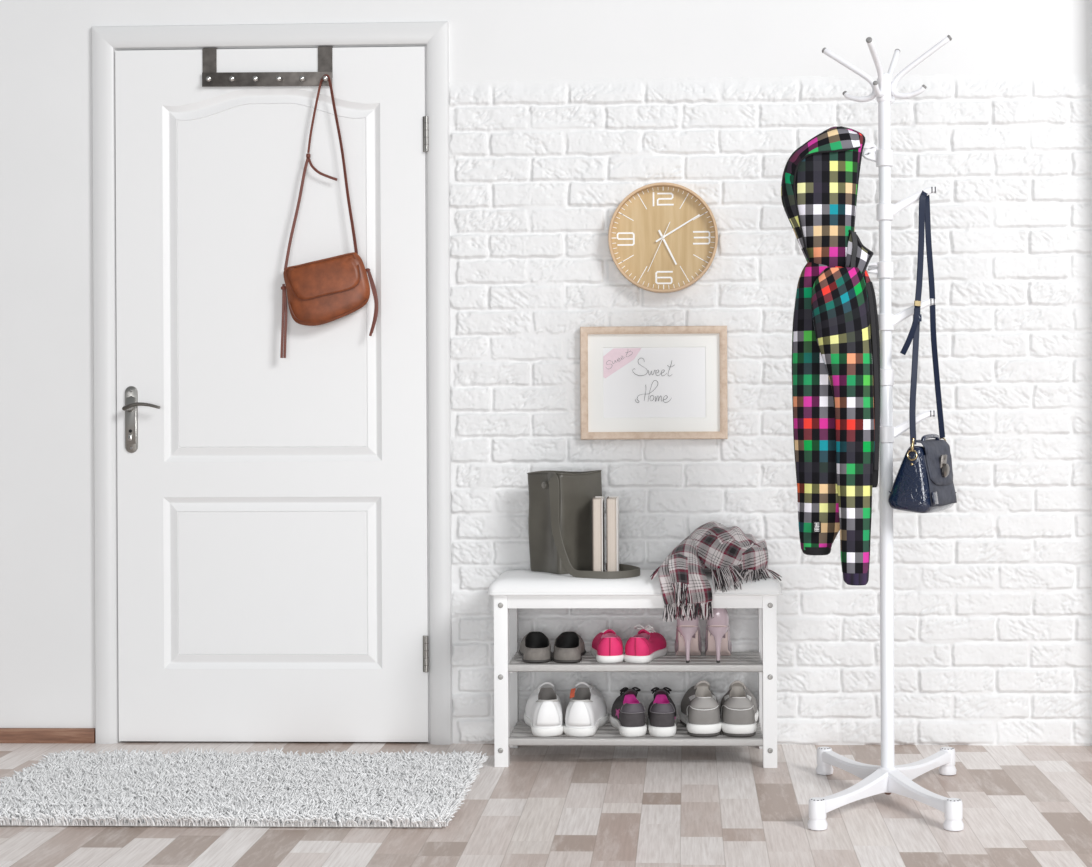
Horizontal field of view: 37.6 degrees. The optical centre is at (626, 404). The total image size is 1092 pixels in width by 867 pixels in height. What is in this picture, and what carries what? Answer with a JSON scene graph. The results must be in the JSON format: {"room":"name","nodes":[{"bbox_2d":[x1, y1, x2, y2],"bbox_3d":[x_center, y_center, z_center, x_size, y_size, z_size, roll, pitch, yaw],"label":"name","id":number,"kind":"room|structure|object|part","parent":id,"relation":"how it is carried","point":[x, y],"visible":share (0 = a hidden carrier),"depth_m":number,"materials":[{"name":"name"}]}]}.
{"room":"home entryway","nodes":[
{"label":"home entryway","id":0,"kind":"room"},
{"bbox_2d":[0,0,1091,727],"bbox_3d":[-0.131,-0.669,4.692,7.800,3.300,0.120,0,0,2],"label":"wall","id":1,"kind":"structure","parent":0,"point":[47,592],"depth_m":4.68,"materials":[{"name":"white paint"}]},
{"bbox_2d":[0,728,94,742],"bbox_3d":[-2.788,0.974,4.723,2.468,0.044,0.014,0,0,2],"label":"baseboard","id":2,"kind":"structure","parent":1,"relation":"attached to","point":[7,735],"depth_m":4.68,"materials":[{"name":"brown wood"}]},
{"bbox_2d":[115,45,429,742],"bbox_3d":[-1.035,-0.045,4.682,1.048,2.062,0.170,0,0,2],"label":"door","id":3,"kind":"structure","parent":1,"relation":"in","point":[273,510],"depth_m":4.66,"materials":[{"name":"white paint"}]},
{"bbox_3d":[-1.446,0.042,4.668,0.037,0.196,0.007,0,0,2],"label":"handle","id":4,"kind":"part","parent":3,"relation":"part of","materials":[{"name":"silver metal"}]},
{"bbox_3d":[-1.403,0.004,4.621,0.110,0.024,0.020,0,0,2],"label":"lever","id":5,"kind":"part","parent":3,"relation":"part of","materials":[{"name":"silver metal"}]},
{"bbox_2d":[202,46,332,86],"bbox_3d":[-1.045,-0.983,4.653,0.382,0.116,0.076,0,0,2],"label":"hook rack","id":6,"kind":"object","parent":3,"relation":"attached to","point":[211,77],"visible":1,"depth_m":4.64,"materials":[{"name":"grey metal"}]},
{"bbox_2d":[280,74,377,357],"bbox_3d":[-0.860,-0.546,4.607,0.285,0.820,0.052,0,0,2],"label":"shoulder bag","id":7,"kind":"object","parent":6,"relation":"hanging from","point":[323,291],"visible":1,"depth_m":4.59,"materials":[{"name":"brown leather"}]},
{"bbox_3d":[-0.586,0.721,4.638,0.012,0.106,0.003,0,0,2],"label":"hinge plate","id":8,"kind":"part","parent":3,"relation":"part of","materials":[{"name":"silver metal"}]},
{"bbox_3d":[-0.586,-0.785,4.638,0.012,0.103,0.003,0,0,2],"label":"hinge plate","id":9,"kind":"part","parent":3,"relation":"part of","materials":[{"name":"silver metal"}]},
{"bbox_2d":[92,21,452,744],"bbox_3d":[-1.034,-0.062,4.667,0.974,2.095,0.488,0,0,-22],"label":"door frame","id":10,"kind":"structure","parent":1,"relation":"attached to","point":[103,54],"depth_m":4.65,"materials":[{"name":"white paint"}]},
{"bbox_2d":[0,741,1091,866],"bbox_3d":[-0.120,1.011,2.030,8.400,0.060,5.700,0,0,2],"label":"floor","id":11,"kind":"structure","parent":0,"point":[1024,805],"depth_m":3.75,"materials":[{"name":"laminate"}]},
{"bbox_2d":[0,747,488,827],"bbox_3d":[-0.995,0.960,4.054,1.226,0.049,0.718,0,0,2],"label":"rug","id":12,"kind":"object","parent":11,"relation":"on","point":[212,788],"visible":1,"depth_m":3.96,"materials":[{"name":"white carpet"}]},
{"bbox_2d":[487,570,782,767],"bbox_3d":[0.026,0.723,4.458,0.800,0.513,0.305,0,0,2],"label":"bench","id":13,"kind":"object","parent":11,"relation":"on","point":[512,590],"visible":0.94,"depth_m":4.33,"materials":[{"name":"white paint"}]},
{"bbox_3d":[-0.341,0.749,4.354,0.038,0.466,0.038,0,0,2],"label":"leg","id":14,"kind":"part","parent":13,"relation":"part of","materials":[{"name":"white paint"}]},
{"bbox_3d":[-0.332,0.749,4.595,0.038,0.466,0.038,0,0,2],"label":"leg","id":15,"kind":"part","parent":13,"relation":"part of","materials":[{"name":"white paint"}]},
{"bbox_2d":[519,631,551,662],"bbox_3d":[-0.253,0.670,4.465,0.092,0.064,0.237,0,0,-8],"label":"shoe","id":16,"kind":"object","parent":13,"relation":"on","point":[535,647],"visible":1,"depth_m":4.42,"materials":[{"name":"beige fabric"}]},
{"bbox_2d":[524,682,563,736],"bbox_3d":[-0.226,0.835,4.479,0.109,0.134,0.271,0,0,-11],"label":"sneaker","id":17,"kind":"object","parent":13,"relation":"on","point":[543,713],"visible":1,"depth_m":4.36,"materials":[{"name":"white leather"}]},
{"bbox_2d":[552,631,585,662],"bbox_3d":[-0.164,0.670,4.462,0.092,0.064,0.237,0,0,2],"label":"shoe","id":18,"kind":"object","parent":13,"relation":"on","point":[569,647],"visible":1,"depth_m":4.43,"materials":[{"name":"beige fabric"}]},
{"bbox_2d":[527,470,639,578],"bbox_3d":[-0.115,0.328,4.454,0.220,0.289,0.302,0,0,-32],"label":"tote bag","id":19,"kind":"object","parent":13,"relation":"on","point":[560,502],"visible":0.9,"depth_m":4.46,"materials":[{"name":"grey leather"}]},
{"bbox_2d":[592,496,604,570],"bbox_3d":[-0.079,0.361,4.444,0.028,0.210,0.099,0,0,2],"label":"book","id":20,"kind":"object","parent":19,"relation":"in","point":[598,542],"visible":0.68,"depth_m":4.40,"materials":[{"name":"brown paper"}]},
{"bbox_2d":[606,496,618,570],"bbox_3d":[-0.040,0.361,4.442,0.030,0.210,0.099,0,0,2],"label":"book","id":21,"kind":"object","parent":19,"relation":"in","point":[612,502],"visible":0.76,"depth_m":4.40,"materials":[{"name":"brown paper"}]},
{"bbox_2d":[564,682,608,736],"bbox_3d":[-0.119,0.835,4.476,0.109,0.134,0.271,0,0,11],"label":"sneaker","id":22,"kind":"object","parent":13,"relation":"on","point":[586,711],"visible":1,"depth_m":4.37,"materials":[{"name":"white leather"}]},
{"bbox_2d":[591,629,623,662],"bbox_3d":[-0.050,0.661,4.450,0.091,0.080,0.224,0,0,-8],"label":"sneaker","id":23,"kind":"object","parent":13,"relation":"on","point":[607,647],"visible":1,"depth_m":4.35,"materials":[{"name":"pink fabric"}]},
{"bbox_2d":[610,687,646,736],"bbox_3d":[0.006,0.841,4.452,0.087,0.120,0.236,0,0,-11],"label":"sneaker","id":24,"kind":"object","parent":13,"relation":"on","point":[627,714],"visible":1,"depth_m":4.35,"materials":[{"name":"grey fabric"}]},
{"bbox_3d":[0.018,0.824,4.355,0.065,0.026,0.038,0,0,-8],"label":"heel panel","id":25,"kind":"part","parent":24,"relation":"part of","materials":[{"name":"fabric"}]},
{"bbox_2d":[488,570,781,595],"bbox_3d":[0.025,0.490,4.458,0.796,0.047,0.301,0,0,2],"label":"seat cushion","id":26,"kind":"object","parent":13,"relation":"on","point":[512,582],"depth_m":4.32,"materials":[{"name":"white fabric"}]},
{"bbox_3d":[0.021,0.532,4.333,0.689,0.036,0.018,0,0,2],"label":"rail","id":27,"kind":"part","parent":13,"relation":"part of","materials":[{"name":"white paint"}]},
{"bbox_2d":[624,624,667,662],"bbox_3d":[0.050,0.654,4.444,0.091,0.092,0.224,0,0,20],"label":"sneaker","id":28,"kind":"object","parent":13,"relation":"on","point":[647,645],"visible":1,"depth_m":4.36,"materials":[{"name":"pink fabric"}]},
{"bbox_2d":[646,687,677,736],"bbox_3d":[0.097,0.841,4.449,0.087,0.120,0.236,0,0,2],"label":"sneaker","id":29,"kind":"object","parent":13,"relation":"on","point":[662,718],"visible":1,"depth_m":4.34,"materials":[{"name":"grey fabric"}]},
{"bbox_3d":[0.096,0.823,4.353,0.065,0.026,0.039,0,0,2],"label":"heel panel","id":30,"kind":"part","parent":29,"relation":"part of","materials":[{"name":"fabric"}]},
{"bbox_2d":[674,608,701,662],"bbox_3d":[0.169,0.622,4.431,0.077,0.156,0.192,0,0,2],"label":"pump","id":31,"kind":"object","parent":13,"relation":"on","point":[688,641],"visible":0.81,"depth_m":4.36,"materials":[{"name":"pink leather"}]},
{"bbox_2d":[679,680,721,736],"bbox_3d":[0.204,0.831,4.463,0.118,0.138,0.270,0,0,2],"label":"shoe","id":32,"kind":"object","parent":13,"relation":"on","point":[699,711],"visible":1,"depth_m":4.34,"materials":[{"name":"grey"}]},
{"bbox_2d":[650,521,781,621],"bbox_3d":[0.223,0.452,4.396,0.371,0.256,0.268,0,0,-19],"label":"scarf","id":33,"kind":"object","parent":13,"relation":"on","point":[714,547],"visible":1,"depth_m":4.33,"materials":[{"name":"fabric"}]},
{"bbox_2d":[704,608,731,662],"bbox_3d":[0.253,0.622,4.428,0.077,0.156,0.192,0,0,2],"label":"pump","id":34,"kind":"object","parent":13,"relation":"on","point":[718,642],"visible":0.94,"depth_m":4.35,"materials":[{"name":"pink leather"}]},
{"bbox_2d":[720,680,758,736],"bbox_3d":[0.313,0.830,4.459,0.113,0.138,0.271,0,0,2],"label":"shoe","id":35,"kind":"object","parent":13,"relation":"on","point":[739,714],"visible":0.98,"depth_m":4.34,"materials":[{"name":"grey fabric"}]},
{"bbox_3d":[0.395,0.745,4.568,0.038,0.466,0.038,0,0,2],"label":"leg","id":36,"kind":"part","parent":13,"relation":"part of","materials":[{"name":"white paint"}]},
{"bbox_3d":[0.386,0.745,4.327,0.038,0.466,0.038,0,0,2],"label":"leg","id":37,"kind":"part","parent":13,"relation":"part of","materials":[{"name":"white paint"}]},
{"bbox_2d":[807,35,963,830],"bbox_3d":[0.638,0.033,3.961,0.368,1.888,0.640,0,0,9],"label":"coat stand","id":38,"kind":"object","parent":11,"relation":"on","point":[888,778],"visible":0.93,"depth_m":3.94,"materials":[{"name":"white metal"}]},
{"bbox_2d":[781,126,879,585],"bbox_3d":[0.498,-0.125,3.897,0.243,1.112,0.186,0,0,2],"label":"jacket","id":39,"kind":"object","parent":38,"relation":"hanging from","point":[836,339],"visible":1,"depth_m":3.86,"materials":[{"name":"fabric"}]},
{"bbox_2d":[781,126,864,266],"bbox_3d":[0.480,-0.505,3.918,0.206,0.350,0.122,0,0,2],"label":"hood","id":40,"kind":"object","parent":39,"relation":"attached to","point":[820,179],"depth_m":3.87,"materials":[{"name":"multicoloured fabric"}]},
{"bbox_3d":[0.582,0.923,4.105,0.041,0.050,0.297,0,0,-23],"label":"leg","id":41,"kind":"part","parent":38,"relation":"part of","materials":[{"name":"white plastic"}]},
{"bbox_3d":[0.539,0.923,3.821,0.041,0.050,0.324,0,0,38],"label":"leg","id":42,"kind":"part","parent":38,"relation":"part of","materials":[{"name":"white plastic"}]},
{"bbox_3d":[0.600,-0.624,3.962,0.050,0.050,0.009,0,0,6],"label":"hook arm","id":43,"kind":"part","parent":38,"relation":"part of","materials":[{"name":"white plastic"}]},
{"bbox_3d":[0.607,-0.337,3.956,0.045,0.030,0.009,0,0,-4],"label":"hook arm","id":44,"kind":"part","parent":38,"relation":"part of","materials":[{"name":"white plastic"}]},
{"bbox_3d":[0.636,-0.779,3.958,0.037,0.059,0.037,0,0,2],"label":"crown","id":45,"kind":"part","parent":38,"relation":"part of","materials":[{"name":"white plastic"}]},
{"bbox_3d":[0.705,0.047,3.951,0.111,0.069,0.009,0,0,6],"label":"hook arm","id":46,"kind":"part","parent":38,"relation":"part of","materials":[{"name":"white plastic"}]},
{"bbox_3d":[0.705,-0.229,3.951,0.112,0.067,0.009,0,0,6],"label":"hook arm","id":47,"kind":"part","parent":38,"relation":"part of","materials":[{"name":"white plastic"}]},
{"bbox_3d":[0.705,-0.503,3.951,0.117,0.071,0.009,0,0,6],"label":"hook arm","id":48,"kind":"part","parent":38,"relation":"part of","materials":[{"name":"white plastic"}]},
{"bbox_3d":[0.700,0.922,3.814,0.041,0.050,0.285,0,0,-21],"label":"leg","id":49,"kind":"part","parent":38,"relation":"part of","materials":[{"name":"white plastic"}]},
{"bbox_2d":[888,191,956,512],"bbox_3d":[0.733,-0.134,3.958,0.127,0.797,0.230,0,0,28],"label":"handbag","id":50,"kind":"object","parent":38,"relation":"hanging from","point":[923,482],"visible":1,"depth_m":3.91,"materials":[{"name":"blue leather"}]},
{"bbox_3d":[0.751,0.082,3.952,0.015,0.022,0.124,0,0,29],"label":"handle","id":51,"kind":"part","parent":50,"relation":"part of","materials":[{"name":"blue leather"}]},
{"bbox_3d":[0.774,0.184,3.939,0.025,0.125,0.189,0,0,30],"label":"panel","id":52,"kind":"part","parent":50,"relation":"part of","materials":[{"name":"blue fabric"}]},
{"bbox_3d":[0.750,0.922,4.099,0.041,0.050,0.327,0,0,37],"label":"leg","id":53,"kind":"part","parent":38,"relation":"part of","materials":[{"name":"white plastic"}]},
{"bbox_2d":[449,73,1091,745],"bbox_3d":[0.497,0.011,4.603,2.026,1.934,0.020,0,0,2],"label":"brick wall","id":54,"kind":"structure","parent":0,"point":[993,588],"depth_m":4.60,"materials":[{"name":"white brick"}]},
{"bbox_2d":[580,326,727,439],"bbox_3d":[0.077,-0.064,4.595,0.422,0.324,0.022,0,0,2],"label":"picture frame","id":55,"kind":"object","parent":54,"relation":"attached to","point":[637,382],"visible":1,"depth_m":4.60,"materials":[{"name":"brown wood"}]},
{"bbox_3d":[-0.123,-0.063,4.603,0.022,0.324,0.022,0,0,2],"label":"rail","id":56,"kind":"part","parent":55,"relation":"part of","materials":[{"name":"brown wood"}]},
{"bbox_3d":[0.076,-0.215,4.595,0.422,0.022,0.022,0,0,2],"label":"rail","id":57,"kind":"part","parent":55,"relation":"part of","materials":[{"name":"brown wood"}]},
{"bbox_3d":[0.078,0.088,4.595,0.422,0.022,0.022,0,0,2],"label":"rail","id":58,"kind":"part","parent":55,"relation":"part of","materials":[{"name":"brown wood"}]},
{"bbox_3d":[0.277,-0.065,4.588,0.022,0.324,0.022,0,0,2],"label":"rail","id":59,"kind":"part","parent":55,"relation":"part of","materials":[{"name":"brown wood"}]},
{"bbox_2d":[608,182,717,292],"bbox_3d":[0.103,-0.478,4.584,0.313,0.313,0.046,0,0,2],"label":"wall clock","id":60,"kind":"object","parent":54,"relation":"attached to","point":[663,236],"visible":1,"depth_m":4.59,"materials":[{"name":"brown wood"}]}
]}

